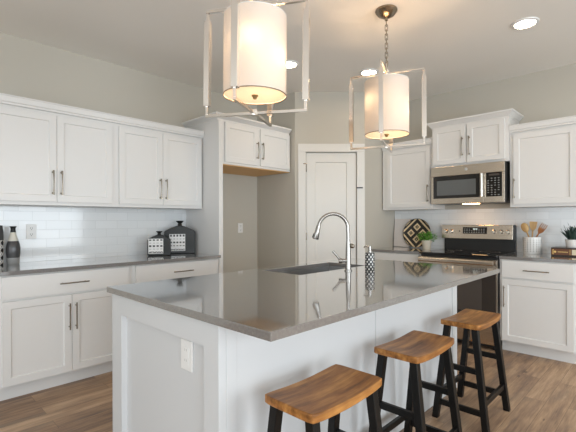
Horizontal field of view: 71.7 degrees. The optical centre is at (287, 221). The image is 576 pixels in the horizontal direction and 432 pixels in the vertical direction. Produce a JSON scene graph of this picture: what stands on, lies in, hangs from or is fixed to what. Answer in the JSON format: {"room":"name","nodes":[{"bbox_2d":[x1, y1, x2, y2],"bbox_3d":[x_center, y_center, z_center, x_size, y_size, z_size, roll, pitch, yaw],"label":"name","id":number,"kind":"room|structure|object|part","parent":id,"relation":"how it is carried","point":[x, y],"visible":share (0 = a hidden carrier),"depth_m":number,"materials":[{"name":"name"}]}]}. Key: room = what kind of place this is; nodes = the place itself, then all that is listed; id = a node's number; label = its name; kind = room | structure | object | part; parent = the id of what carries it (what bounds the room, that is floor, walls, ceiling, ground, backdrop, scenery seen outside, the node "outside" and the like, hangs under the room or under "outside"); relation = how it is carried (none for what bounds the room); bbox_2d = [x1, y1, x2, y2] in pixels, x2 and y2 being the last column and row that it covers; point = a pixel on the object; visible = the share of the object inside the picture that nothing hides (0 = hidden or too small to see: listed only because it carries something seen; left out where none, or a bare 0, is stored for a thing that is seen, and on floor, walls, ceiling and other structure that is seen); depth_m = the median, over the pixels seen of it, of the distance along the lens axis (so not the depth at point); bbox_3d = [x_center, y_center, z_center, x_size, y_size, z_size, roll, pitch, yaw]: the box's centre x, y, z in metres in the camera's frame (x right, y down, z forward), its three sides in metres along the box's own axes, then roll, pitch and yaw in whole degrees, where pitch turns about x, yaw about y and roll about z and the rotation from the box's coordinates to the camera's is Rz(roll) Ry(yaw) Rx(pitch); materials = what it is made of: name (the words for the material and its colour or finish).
{"room":"kitchen","nodes":[
{"label":"kitchen","id":0,"kind":"room"},
{"bbox_2d":[0,32,256,272],"bbox_3d":[-2.247,-0.138,3.419,0.120,2.794,8.019,0,0,44],"label":"wall","id":1,"kind":"structure","parent":0,"point":[28,69],"depth_m":4.00,"materials":[{"name":"beige paint"}]},
{"bbox_2d":[0,103,114,207],"bbox_3d":[-1.983,-0.502,3.328,0.385,0.749,0.958,0,0,44],"label":"upper cabinet","id":2,"kind":"object","parent":1,"relation":"attached to","point":[48,159],"visible":1,"depth_m":3.22,"materials":[{"name":"white paint"}]},
{"bbox_3d":[-2.027,-0.504,3.072,0.020,0.699,0.438,0,0,44],"label":"door","id":3,"kind":"part","parent":2,"relation":"part of","materials":[{"name":"white paint"}]},
{"bbox_3d":[-1.874,-0.309,3.189,0.036,0.197,0.016,0,0,44],"label":"handle","id":4,"kind":"part","parent":2,"relation":"part of","materials":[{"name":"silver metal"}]},
{"bbox_3d":[-1.831,-0.309,3.233,0.036,0.197,0.016,0,0,44],"label":"handle","id":5,"kind":"part","parent":2,"relation":"part of","materials":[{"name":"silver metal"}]},
{"bbox_3d":[-1.719,-0.505,3.390,0.020,0.699,0.442,0,0,44],"label":"door","id":6,"kind":"part","parent":2,"relation":"part of","materials":[{"name":"white paint"}]},
{"bbox_2d":[0,93,203,137],"bbox_3d":[-1.669,-0.912,3.664,0.369,0.068,1.880,0,0,44],"label":"crown molding","id":7,"kind":"structure","parent":2,"relation":"attached to","point":[7,99],"depth_m":3.41,"materials":[{"name":"white paint"}]},
{"bbox_2d":[0,206,185,262],"bbox_3d":[-1.859,0.109,3.725,0.008,0.470,2.060,0,0,44],"label":"tile backsplash","id":8,"kind":"structure","parent":1,"relation":"attached to","point":[62,233],"depth_m":3.69,"materials":[{"name":"white tile"}]},
{"bbox_2d":[26,224,35,238],"bbox_3d":[-2.177,0.087,3.384,0.009,0.120,0.075,0,0,44],"label":"wall outlet","id":9,"kind":"object","parent":8,"relation":"attached to","point":[30,228],"visible":1,"depth_m":3.38,"materials":[{"name":"white plastic"}]},
{"bbox_2d":[104,123,201,208],"bbox_3d":[-1.330,-0.504,4.001,0.385,0.749,0.915,0,0,44],"label":"upper cabinet","id":10,"kind":"object","parent":1,"relation":"attached to","point":[154,169],"visible":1,"depth_m":3.85,"materials":[{"name":"white paint"}]},
{"bbox_3d":[-1.375,-0.506,3.745,0.020,0.699,0.424,0,0,44],"label":"door","id":11,"kind":"part","parent":10,"relation":"part of","materials":[{"name":"white paint"}]},
{"bbox_3d":[-1.072,-0.507,4.056,0.020,0.699,0.440,0,0,44],"label":"door","id":12,"kind":"part","parent":10,"relation":"part of","materials":[{"name":"white paint"}]},
{"bbox_2d":[238,223,242,232],"bbox_3d":[-0.600,0.086,5.023,0.009,0.120,0.075,0,0,44],"label":"wall outlet","id":13,"kind":"object","parent":1,"relation":"attached to","point":[240,225],"visible":1,"depth_m":5.02,"materials":[{"name":"white plastic"}]},
{"bbox_2d":[257,92,294,268],"bbox_3d":[-0.124,-0.144,5.031,0.683,2.794,0.100,0,0,44],"label":"wall","id":14,"kind":"structure","parent":0,"point":[276,192],"depth_m":4.97,"materials":[{"name":"beige paint"}]},
{"bbox_2d":[0,0,575,100],"bbox_3d":[0.351,-1.592,0.894,7.373,0.100,8.019,0,0,44],"label":"ceiling","id":15,"kind":"structure","parent":0,"point":[460,44],"depth_m":3.33,"materials":[{"name":"white paint"}]},
{"bbox_2d":[203,0,309,126],"bbox_3d":[-0.165,-1.034,1.998,0.413,1.012,0.419,0,0,-30],"label":"pendant light","id":16,"kind":"object","parent":15,"relation":"hanging from","point":[255,32],"visible":1,"depth_m":1.89,"materials":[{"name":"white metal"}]},
{"bbox_3d":[-0.164,-0.821,1.998,0.315,0.391,0.315,1,1,15],"label":"lamp shade","id":17,"kind":"part","parent":16,"relation":"part of","materials":[{"name":"white fabric"}]},
{"bbox_2d":[224,86,285,103],"bbox_3d":[-0.166,-0.631,2.001,0.309,0.001,0.309,1,1,15],"label":"diffuser","id":18,"kind":"object","parent":16,"relation":"attached to","point":[265,95],"depth_m":1.99,"materials":[{"name":"white glass"}]},
{"bbox_2d":[287,60,298,67],"bbox_3d":[0.009,-1.535,3.914,0.194,0.012,0.194,0,0,44],"label":"recessed light","id":19,"kind":"object","parent":15,"relation":"in","point":[290,63],"visible":0.58,"depth_m":3.90,"materials":[{"name":"white plastic"}]},
{"bbox_2d":[359,68,377,75],"bbox_3d":[0.839,-1.538,4.131,0.194,0.012,0.194,0,0,44],"label":"recessed light","id":20,"kind":"object","parent":15,"relation":"in","point":[365,71],"visible":0.82,"depth_m":4.09,"materials":[{"name":"white plastic"}]},
{"bbox_2d":[349,4,426,152],"bbox_3d":[0.721,-1.038,2.917,0.411,1.010,0.411,0,0,-23],"label":"pendant light","id":21,"kind":"object","parent":15,"relation":"hanging from","point":[386,92],"visible":1,"depth_m":2.81,"materials":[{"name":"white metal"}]},
{"bbox_2d":[365,130,407,138],"bbox_3d":[0.722,-0.635,2.917,0.309,0.001,0.309,0,0,22],"label":"diffuser","id":22,"kind":"object","parent":21,"relation":"attached to","point":[392,133],"depth_m":2.93,"materials":[{"name":"white glass"}]},
{"bbox_3d":[0.720,-1.297,2.917,0.019,0.350,0.019,0,0,-23],"label":"chain","id":23,"kind":"part","parent":21,"relation":"part of","materials":[{"name":"silver metal"}]},
{"bbox_3d":[0.721,-0.825,2.917,0.315,0.391,0.315,0,0,22],"label":"lamp shade","id":24,"kind":"part","parent":21,"relation":"part of","materials":[{"name":"white fabric"}]},
{"bbox_3d":[0.721,-0.809,2.917,0.389,0.553,0.389,0,0,-23],"label":"frame","id":25,"kind":"part","parent":21,"relation":"part of","materials":[{"name":"silver metal"}]},
{"bbox_2d":[511,17,539,29],"bbox_3d":[1.851,-1.541,3.115,0.194,0.012,0.194,0,0,44],"label":"recessed light","id":26,"kind":"object","parent":15,"relation":"in","point":[524,23],"visible":1,"depth_m":3.11,"materials":[{"name":"white plastic"}]},
{"bbox_2d":[0,340,575,431],"bbox_3d":[0.360,1.277,0.894,7.373,0.050,8.019,0,0,44],"label":"floor","id":27,"kind":"structure","parent":0,"point":[541,391],"depth_m":2.74,"materials":[{"name":"brown wood"}]},
{"bbox_2d":[0,266,130,400],"bbox_3d":[-1.858,0.816,3.247,0.667,0.883,0.940,0,0,44],"label":"base cabinet","id":28,"kind":"object","parent":27,"relation":"on","point":[56,327],"visible":0.88,"depth_m":2.96,"materials":[{"name":"white paint"}]},
{"bbox_3d":[-1.805,0.849,2.887,0.020,0.582,0.440,0,0,44],"label":"door","id":29,"kind":"part","parent":28,"relation":"part of","materials":[{"name":"white paint"}]},
{"bbox_3d":[-1.652,0.464,3.046,0.020,0.158,0.882,0,0,44],"label":"drawer","id":30,"kind":"part","parent":28,"relation":"part of","materials":[{"name":"white paint"}]},
{"bbox_3d":[-1.647,0.720,3.011,0.035,0.200,0.009,0,0,44],"label":"handle","id":31,"kind":"part","parent":28,"relation":"part of","materials":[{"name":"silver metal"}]},
{"bbox_3d":[-1.623,0.466,3.036,0.035,0.009,0.205,0,0,44],"label":"handle","id":32,"kind":"part","parent":28,"relation":"part of","materials":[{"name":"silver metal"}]},
{"bbox_3d":[-1.615,0.720,3.044,0.035,0.200,0.009,0,0,44],"label":"handle","id":33,"kind":"part","parent":28,"relation":"part of","materials":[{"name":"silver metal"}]},
{"bbox_3d":[-1.497,0.848,3.204,0.020,0.582,0.440,0,0,44],"label":"door","id":34,"kind":"part","parent":28,"relation":"part of","materials":[{"name":"white paint"}]},
{"bbox_2d":[0,253,220,275],"bbox_3d":[-1.556,0.358,3.572,0.656,0.030,1.860,0,0,44],"label":"countertop","id":35,"kind":"structure","parent":28,"relation":"on","point":[34,267],"depth_m":3.32,"materials":[{"name":"grey stone"}]},
{"bbox_2d":[0,225,3,264],"bbox_3d":[-2.293,0.189,3.114,0.122,0.312,0.122,0,0,44],"label":"vase","id":36,"kind":"object","parent":35,"relation":"on","point":[1,226],"visible":1,"depth_m":3.11,"materials":[{"name":"grey ceramic"}]},
{"bbox_2d":[6,226,20,264],"bbox_3d":[-2.207,0.193,3.203,0.100,0.303,0.100,0,0,44],"label":"bottle vase","id":37,"kind":"object","parent":35,"relation":"on","point":[13,249],"visible":1,"depth_m":3.17,"materials":[{"name":"grey ceramic"}]},
{"bbox_2d":[147,231,170,255],"bbox_3d":[-1.288,0.221,3.991,0.220,0.242,0.093,0,0,-15],"label":"jar","id":38,"kind":"object","parent":35,"relation":"on","point":[157,245],"visible":1,"depth_m":3.95,"materials":[{"name":"black ceramic"}]},
{"bbox_3d":[-1.306,0.248,3.940,0.140,0.148,0.002,0,0,-15],"label":"printed panel","id":39,"kind":"part","parent":38,"relation":"part of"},
{"bbox_2d":[164,221,194,253],"bbox_3d":[-1.153,0.169,4.252,0.318,0.345,0.103,0,0,-15],"label":"jar","id":40,"kind":"object","parent":35,"relation":"on","point":[182,238],"visible":0.8,"depth_m":4.21,"materials":[{"name":"black ceramic"}]},
{"bbox_3d":[-1.164,0.225,4.198,0.160,0.177,0.002,0,0,-15],"label":"printed panel","id":41,"kind":"part","parent":40,"relation":"part of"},
{"bbox_2d":[131,258,218,283],"bbox_3d":[-1.215,0.814,3.909,0.667,0.883,0.903,0,0,44],"label":"base cabinet","id":42,"kind":"object","parent":27,"relation":"on","point":[181,269],"visible":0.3,"depth_m":3.65,"materials":[{"name":"white paint"}]},
{"bbox_2d":[182,111,291,272],"bbox_3d":[-0.562,0.079,4.595,0.658,2.350,1.090,0,0,44],"label":"tall cabinet","id":43,"kind":"object","parent":27,"relation":"on","point":[235,145],"visible":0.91,"depth_m":4.23,"materials":[{"name":"white paint"}]},
{"bbox_3d":[-0.903,0.113,4.269,0.622,2.284,0.049,0,0,44],"label":"panel","id":44,"kind":"part","parent":43,"relation":"part of","materials":[{"name":"white paint"}]},
{"bbox_3d":[-0.568,-1.063,4.597,0.652,0.064,1.090,0,0,44],"label":"crown","id":45,"kind":"part","parent":43,"relation":"part of","materials":[{"name":"white paint"}]},
{"bbox_3d":[-0.493,-0.818,4.262,0.020,0.412,0.447,0,0,44],"label":"door","id":46,"kind":"part","parent":43,"relation":"part of","materials":[{"name":"white paint"}]},
{"bbox_3d":[-0.549,-0.588,4.649,0.600,0.018,0.990,0,0,44],"label":"underside panel","id":47,"kind":"part","parent":43,"relation":"part of","materials":[{"name":"brown wood"}]},
{"bbox_3d":[-0.327,-0.596,4.433,0.018,0.016,0.990,0,0,44],"label":"rail","id":48,"kind":"part","parent":43,"relation":"part of","materials":[{"name":"white paint"}]},
{"bbox_3d":[-0.147,-0.819,4.618,0.020,0.412,0.466,0,0,44],"label":"door","id":49,"kind":"part","parent":43,"relation":"part of","materials":[{"name":"white paint"}]},
{"bbox_2d":[112,286,456,431],"bbox_3d":[0.177,0.810,2.534,0.928,0.883,2.178,0,0,44],"label":"kitchen island","id":50,"kind":"object","parent":27,"relation":"on","point":[232,375],"visible":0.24,"depth_m":1.81,"materials":[{"name":"white paint"}]},
{"bbox_3d":[-0.569,0.812,1.765,0.928,0.883,0.034,0,0,44],"label":"panel","id":51,"kind":"part","parent":50,"relation":"part of","materials":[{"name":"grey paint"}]},
{"bbox_2d":[181,338,192,372],"bbox_3d":[-0.411,0.543,1.616,0.082,0.122,0.010,0,0,44],"label":"wall outlet","id":52,"kind":"object","parent":50,"relation":"attached to","point":[186,346],"visible":0.99,"depth_m":1.61,"materials":[{"name":"white plastic"}]},
{"bbox_2d":[183,346,187,364],"bbox_3d":[-0.413,0.543,1.614,0.035,0.070,0.002,0,0,44],"label":"receptacle","id":53,"kind":"object","parent":52,"relation":"attached to","point":[185,348],"depth_m":1.61,"materials":[{"name":"white plastic"}]},
{"bbox_3d":[-0.212,0.811,1.475,0.012,0.883,0.048,0,0,44],"label":"corner post","id":54,"kind":"part","parent":50,"relation":"part of","materials":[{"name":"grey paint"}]},
{"bbox_2d":[107,258,499,341],"bbox_3d":[0.269,0.353,2.442,1.248,0.030,2.208,0,0,44],"label":"island countertop","id":55,"kind":"structure","parent":50,"relation":"on","point":[267,304],"depth_m":1.92,"materials":[{"name":"grey stone"}]},
{"bbox_2d":[279,266,344,274],"bbox_3d":[0.208,0.468,2.892,0.382,0.200,0.772,0,0,44],"label":"sink","id":56,"kind":"object","parent":55,"relation":"in","point":[325,268],"visible":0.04,"depth_m":3.14,"materials":[{"name":"silver metal"}]},
{"bbox_2d":[312,212,351,270],"bbox_3d":[0.299,0.138,2.712,0.272,0.399,0.052,0,0,1],"label":"faucet","id":57,"kind":"object","parent":55,"relation":"on","point":[347,261],"visible":1,"depth_m":2.70,"materials":[{"name":"silver metal"}]},
{"bbox_3d":[0.308,0.038,2.710,0.225,0.199,0.024,0,0,0],"label":"spout","id":58,"kind":"part","parent":57,"relation":"part of","materials":[{"name":"silver metal"}]},
{"bbox_2d":[364,246,374,271],"bbox_3d":[0.551,0.251,2.686,0.067,0.171,0.065,0,0,44],"label":"soap dispenser","id":59,"kind":"object","parent":55,"relation":"on","point":[369,256],"visible":1,"depth_m":2.66,"materials":[{"name":"silver metal"}]},
{"bbox_2d":[365,252,374,271],"bbox_3d":[0.551,0.273,2.686,0.065,0.128,0.065,0,0,44],"label":"bottle","id":60,"kind":"object","parent":59,"relation":"on","point":[369,256],"depth_m":2.66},
{"bbox_3d":[0.141,0.810,1.841,0.009,0.883,0.964,0,0,44],"label":"seating panel","id":61,"kind":"part","parent":50,"relation":"part of","materials":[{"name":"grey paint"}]},
{"bbox_3d":[0.841,0.808,2.563,0.009,0.883,1.040,0,0,44],"label":"seating panel","id":62,"kind":"part","parent":50,"relation":"part of","materials":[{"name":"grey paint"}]},
{"bbox_3d":[1.236,0.807,2.967,0.012,0.883,0.084,0,0,44],"label":"corner post","id":63,"kind":"part","parent":50,"relation":"part of","materials":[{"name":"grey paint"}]},
{"bbox_2d":[265,364,382,431],"bbox_3d":[0.145,0.937,1.508,0.340,0.630,0.441,0,0,44],"label":"bar stool","id":64,"kind":"object","parent":27,"relation":"on","point":[319,397],"visible":1,"depth_m":1.47,"materials":[{"name":"brown wood"}]},
{"bbox_3d":[-0.071,0.953,1.454,0.118,0.599,0.045,0,0,25],"label":"leg","id":65,"kind":"part","parent":64,"relation":"part of","materials":[{"name":"black paint"}]},
{"bbox_3d":[0.098,0.953,1.290,0.045,0.599,0.118,0,0,-26],"label":"leg","id":66,"kind":"part","parent":64,"relation":"part of","materials":[{"name":"black paint"}]},
{"bbox_3d":[0.193,0.952,1.726,0.045,0.599,0.118,0,0,-26],"label":"leg","id":67,"kind":"part","parent":64,"relation":"part of","materials":[{"name":"black paint"}]},
{"bbox_3d":[0.362,0.952,1.563,0.118,0.599,0.045,0,0,25],"label":"leg","id":68,"kind":"part","parent":64,"relation":"part of","materials":[{"name":"black paint"}]},
{"bbox_2d":[374,252,420,262],"bbox_3d":[1.425,0.806,4.809,0.660,0.883,0.667,0,0,44],"label":"base cabinet","id":69,"kind":"object","parent":27,"relation":"on","point":[403,257],"visible":0.12,"depth_m":4.56,"materials":[{"name":"white paint"}]},
{"bbox_2d":[371,246,440,253],"bbox_3d":[1.438,0.349,4.820,0.670,0.030,0.636,0,0,44],"label":"countertop","id":70,"kind":"structure","parent":69,"relation":"on","point":[408,250],"depth_m":4.70,"materials":[{"name":"grey stone"}]},
{"bbox_2d":[394,219,410,246],"bbox_3d":[1.480,0.152,5.168,0.224,0.361,0.055,0,0,44],"label":"cutting board","id":71,"kind":"object","parent":70,"relation":"on","point":[399,241],"visible":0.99,"depth_m":5.18,"materials":[{"name":"beige"}]},
{"bbox_2d":[403,219,430,247],"bbox_3d":[1.608,0.149,4.986,0.364,0.361,0.066,0,0,44],"label":"woven tray","id":72,"kind":"object","parent":70,"relation":"on","point":[413,227],"visible":0.84,"depth_m":5.00,"materials":[{"name":"black wicker"}]},
{"bbox_2d":[415,231,436,248],"bbox_3d":[1.646,0.226,4.742,0.264,0.215,0.191,0,0,44],"label":"potted plant","id":73,"kind":"object","parent":70,"relation":"on","point":[426,243],"visible":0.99,"depth_m":4.70,"materials":[{"name":"green plant"}]},
{"bbox_3d":[1.647,0.280,4.741,0.114,0.106,0.114,0,0,44],"label":"pot","id":74,"kind":"part","parent":73,"relation":"part of","materials":[{"name":"beige ceramic"}]},
{"bbox_2d":[368,330,461,431],"bbox_3d":[0.654,0.935,2.043,0.340,0.630,0.441,0,0,44],"label":"bar stool","id":75,"kind":"object","parent":27,"relation":"on","point":[415,347],"visible":0.99,"depth_m":2.02,"materials":[{"name":"brown wood"}]},
{"bbox_3d":[0.438,0.952,1.989,0.118,0.599,0.045,0,0,25],"label":"leg","id":76,"kind":"part","parent":75,"relation":"part of","materials":[{"name":"black paint"}]},
{"bbox_3d":[0.702,0.951,2.261,0.045,0.599,0.118,0,0,-26],"label":"leg","id":77,"kind":"part","parent":75,"relation":"part of","materials":[{"name":"black paint"}]},
{"bbox_3d":[0.653,0.642,2.043,0.242,0.045,0.434,0,0,44],"label":"seat","id":78,"kind":"part","parent":75,"relation":"part of","materials":[{"name":"brown wood"}]},
{"bbox_3d":[0.606,0.951,1.825,0.045,0.599,0.118,0,0,-26],"label":"leg","id":79,"kind":"part","parent":75,"relation":"part of","materials":[{"name":"black paint"}]},
{"bbox_3d":[0.871,0.950,2.098,0.118,0.599,0.045,0,0,25],"label":"leg","id":80,"kind":"part","parent":75,"relation":"part of","materials":[{"name":"black paint"}]},
{"bbox_2d":[418,225,516,349],"bbox_3d":[1.910,0.644,4.274,0.784,1.205,0.745,0,0,44],"label":"stove","id":81,"kind":"object","parent":27,"relation":"on","point":[464,245],"visible":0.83,"depth_m":4.10,"materials":[{"name":"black metal"}]},
{"bbox_3d":[1.675,0.403,4.024,0.744,0.046,0.059,0,0,44],"label":"handle","id":82,"kind":"part","parent":81,"relation":"part of","materials":[{"name":"silver metal"}]},
{"bbox_3d":[1.695,0.412,4.044,0.760,0.072,0.002,0,0,44],"label":"door rail","id":83,"kind":"part","parent":81,"relation":"part of","materials":[{"name":"silver metal"}]},
{"bbox_3d":[1.711,0.674,4.059,0.760,0.597,0.040,0,0,44],"label":"oven door","id":84,"kind":"part","parent":81,"relation":"part of","materials":[{"name":"black glass"}]},
{"bbox_2d":[419,248,515,257],"bbox_3d":[1.923,0.337,4.279,0.772,0.019,0.660,0,0,44],"label":"cooktop","id":85,"kind":"object","parent":81,"relation":"in","point":[446,252],"depth_m":4.20,"materials":[{"name":"grey glass"}]},
{"bbox_3d":[1.712,1.084,4.060,0.760,0.208,0.038,0,0,44],"label":"storage drawer","id":86,"kind":"part","parent":81,"relation":"part of","materials":[{"name":"silver metal"}]},
{"bbox_3d":[2.122,0.122,4.508,0.764,0.157,0.042,0,0,44],"label":"control panel","id":87,"kind":"part","parent":81,"relation":"part of","materials":[{"name":"silver metal"}]},
{"bbox_3d":[1.988,0.781,3.795,0.004,0.812,0.035,0,0,44],"label":"edge trim","id":88,"kind":"part","parent":81,"relation":"part of","materials":[{"name":"silver metal"}]},
{"bbox_2d":[432,309,510,431],"bbox_3d":[1.194,0.934,2.592,0.340,0.630,0.441,0,0,44],"label":"bar stool","id":89,"kind":"object","parent":27,"relation":"on","point":[468,319],"visible":0.95,"depth_m":2.53,"materials":[{"name":"brown wood"}]},
{"bbox_3d":[0.978,0.950,2.538,0.118,0.599,0.045,0,0,25],"label":"leg","id":90,"kind":"part","parent":89,"relation":"part of","materials":[{"name":"black paint"}]},
{"bbox_3d":[1.242,0.949,2.810,0.045,0.599,0.118,0,0,-26],"label":"leg","id":91,"kind":"part","parent":89,"relation":"part of","materials":[{"name":"black paint"}]},
{"bbox_3d":[1.193,0.641,2.592,0.242,0.045,0.434,0,0,44],"label":"seat","id":92,"kind":"part","parent":89,"relation":"part of","materials":[{"name":"brown wood"}]},
{"bbox_3d":[1.146,0.950,2.374,0.045,0.599,0.118,0,0,-26],"label":"leg","id":93,"kind":"part","parent":89,"relation":"part of","materials":[{"name":"black paint"}]},
{"bbox_3d":[1.410,0.949,2.647,0.118,0.599,0.045,0,0,25],"label":"leg","id":94,"kind":"part","parent":89,"relation":"part of","materials":[{"name":"black paint"}]},
{"bbox_2d":[500,259,575,363],"bbox_3d":[2.448,0.803,3.817,0.612,0.883,0.667,0,0,44],"label":"base cabinet","id":95,"kind":"object","parent":27,"relation":"on","point":[538,298],"visible":0.99,"depth_m":3.60,"materials":[{"name":"white paint"}]},
{"bbox_2d":[499,252,575,263],"bbox_3d":[2.460,0.346,3.829,0.619,0.030,0.636,0,0,44],"label":"countertop","id":96,"kind":"structure","parent":95,"relation":"on","point":[543,257],"depth_m":3.67,"materials":[{"name":"grey stone"}]},
{"bbox_2d":[523,237,540,253],"bbox_3d":[2.476,0.246,4.048,0.160,0.170,0.160,0,0,44],"label":"utensil crock","id":97,"kind":"object","parent":96,"relation":"on","point":[531,245],"visible":0.96,"depth_m":3.98,"materials":[{"name":"white ceramic"}]},
{"bbox_2d":[521,223,529,236],"bbox_3d":[2.458,0.166,4.080,0.025,0.297,0.141,0,0,-43],"label":"wooden spoon","id":98,"kind":"object","parent":97,"relation":"in","point":[524,226],"visible":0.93,"depth_m":4.09,"materials":[{"name":"brown wood"}]},
{"bbox_2d":[521,223,528,232],"bbox_3d":[2.437,0.069,4.102,0.025,0.106,0.072,3,-24,-45],"label":"spoon bowl","id":99,"kind":"object","parent":98,"relation":"on","point":[524,227],"depth_m":4.09,"materials":[{"name":"brown wood"}]},
{"bbox_2d":[529,221,536,236],"bbox_3d":[2.503,0.158,4.072,0.071,0.309,0.024,0,0,44],"label":"wooden spatula","id":100,"kind":"object","parent":97,"relation":"in","point":[533,225],"visible":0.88,"depth_m":4.07,"materials":[{"name":"brown wood"}]},
{"bbox_3d":[2.505,0.051,4.078,0.071,0.092,0.008,5,1,44],"label":"turner blade","id":101,"kind":"part","parent":100,"relation":"part of","materials":[{"name":"brown wood"}]},
{"bbox_2d":[536,223,547,236],"bbox_3d":[2.496,0.165,4.003,0.014,0.300,0.193,0,0,-41],"label":"slotted spatula","id":102,"kind":"object","parent":97,"relation":"in","point":[540,230],"visible":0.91,"depth_m":3.97,"materials":[{"name":"red wood"}]},
{"bbox_2d":[551,246,575,256],"bbox_3d":[2.678,0.291,3.807,0.248,0.078,0.216,0,0,44],"label":"book","id":103,"kind":"object","parent":96,"relation":"on","point":[555,251],"visible":0.98,"depth_m":3.75,"materials":[{"name":"brown leather"}]},
{"bbox_2d":[560,224,575,247],"bbox_3d":[2.721,0.132,3.800,0.205,0.239,0.179,0,0,44],"label":"succulent pot","id":104,"kind":"object","parent":103,"relation":"on","point":[570,234],"visible":1,"depth_m":3.78,"materials":[{"name":"white ceramic"}]},
{"bbox_3d":[2.711,0.214,3.799,0.120,0.076,0.120,0,0,44],"label":"pot","id":105,"kind":"part","parent":104,"relation":"part of","materials":[{"name":"white ceramic"}]},
{"bbox_3d":[2.245,0.452,3.610,0.566,0.158,0.020,0,0,44],"label":"drawer","id":106,"kind":"part","parent":95,"relation":"part of","materials":[{"name":"white paint"}]},
{"bbox_3d":[2.246,0.837,3.610,0.566,0.582,0.020,0,0,44],"label":"door","id":107,"kind":"part","parent":95,"relation":"part of","materials":[{"name":"white paint"}]},
{"bbox_2d":[295,92,364,263],"bbox_3d":[0.504,-0.146,4.816,0.839,2.794,0.100,0,0,-1],"label":"wall","id":108,"kind":"structure","parent":0,"point":[326,118],"depth_m":4.77,"materials":[{"name":"beige paint"}]},
{"bbox_2d":[298,144,364,263],"bbox_3d":[0.520,0.165,4.756,0.795,2.172,0.020,0,0,-1],"label":"trim","id":109,"kind":"structure","parent":108,"relation":"attached to","point":[302,148],"depth_m":4.75,"materials":[{"name":"white paint"}]},
{"bbox_2d":[303,153,362,262],"bbox_3d":[0.538,0.212,4.760,0.709,2.062,0.109,0,0,-1],"label":"door","id":110,"kind":"structure","parent":108,"relation":"in","point":[330,177],"depth_m":4.79,"materials":[{"name":"white paint"}]},
{"bbox_2d":[365,137,394,252],"bbox_3d":[1.135,-0.148,5.064,0.100,2.794,0.707,0,0,44],"label":"wall","id":111,"kind":"structure","parent":0,"point":[379,223],"depth_m":4.94,"materials":[{"name":"beige paint"}]},
{"bbox_2d":[395,63,575,247],"bbox_3d":[3.149,-0.154,3.687,7.253,2.794,0.120,0,0,44],"label":"wall","id":112,"kind":"structure","parent":0,"point":[550,93],"depth_m":4.34,"materials":[{"name":"beige paint"}]},
{"bbox_2d":[381,137,444,210],"bbox_3d":[1.526,-0.547,4.906,0.653,0.818,0.385,0,0,44],"label":"upper cabinet","id":113,"kind":"object","parent":112,"relation":"attached to","point":[406,170],"visible":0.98,"depth_m":4.78,"materials":[{"name":"white paint"}]},
{"bbox_3d":[1.531,-0.922,4.912,0.653,0.068,0.369,0,0,44],"label":"crown","id":114,"kind":"part","parent":113,"relation":"part of","materials":[{"name":"white paint"}]},
{"bbox_3d":[1.440,-0.514,4.786,0.555,0.699,0.020,0,0,44],"label":"door","id":115,"kind":"part","parent":113,"relation":"part of","materials":[{"name":"white paint"}]},
{"bbox_2d":[427,108,523,167],"bbox_3d":[2.037,-0.860,4.389,0.887,0.511,0.415,0,0,44],"label":"upper cabinet","id":116,"kind":"object","parent":112,"relation":"attached to","point":[484,137],"visible":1,"depth_m":4.22,"materials":[{"name":"white paint"}]},
{"bbox_3d":[1.782,-0.833,4.411,0.360,0.408,0.020,0,0,44],"label":"door","id":117,"kind":"part","parent":116,"relation":"part of","materials":[{"name":"white paint"}]},
{"bbox_2d":[431,161,509,204],"bbox_3d":[2.016,-0.393,4.372,0.768,0.414,0.472,0,0,44],"label":"microwave","id":118,"kind":"object","parent":116,"relation":"attached to","point":[480,183],"visible":0.98,"depth_m":4.20,"materials":[{"name":"silver metal"}]},
{"bbox_3d":[1.812,-0.371,4.312,0.495,0.244,0.002,0,0,44],"label":"door glass","id":119,"kind":"part","parent":118,"relation":"part of","materials":[{"name":"black glass"}]},
{"bbox_3d":[1.824,-0.342,4.317,0.564,0.305,0.020,0,0,44],"label":"door","id":120,"kind":"part","parent":118,"relation":"part of","materials":[{"name":"silver metal"}]},
{"bbox_3d":[1.994,-0.371,4.102,0.024,0.238,0.054,0,0,44],"label":"handle","id":121,"kind":"part","parent":118,"relation":"part of","materials":[{"name":"silver metal"}]},
{"bbox_3d":[2.097,-0.343,4.052,0.194,0.305,0.020,0,0,44],"label":"control panel","id":122,"kind":"part","parent":118,"relation":"part of","materials":[{"name":"silver metal"}]},
{"bbox_3d":[2.039,-1.079,4.393,0.887,0.072,0.405,0,0,44],"label":"crown","id":123,"kind":"part","parent":116,"relation":"part of","materials":[{"name":"white paint"}]},
{"bbox_3d":[2.053,-0.834,4.148,0.366,0.408,0.020,0,0,44],"label":"door","id":124,"kind":"part","parent":116,"relation":"part of","materials":[{"name":"white paint"}]},
{"bbox_2d":[395,207,575,253],"bbox_3d":[2.334,0.096,4.387,2.559,0.470,0.008,0,0,44],"label":"tile backsplash","id":125,"kind":"structure","parent":112,"relation":"attached to","point":[556,218],"depth_m":4.30,"materials":[{"name":"white tile"}]},
{"bbox_2d":[509,115,575,207],"bbox_3d":[2.550,-0.550,3.913,0.601,0.818,0.385,0,0,44],"label":"upper cabinet","id":126,"kind":"object","parent":112,"relation":"attached to","point":[543,152],"visible":1,"depth_m":3.81,"materials":[{"name":"white paint"}]},
{"bbox_3d":[2.555,-0.925,3.918,0.601,0.068,0.369,0,0,44],"label":"crown","id":127,"kind":"part","parent":126,"relation":"part of","materials":[{"name":"white paint"}]}
]}

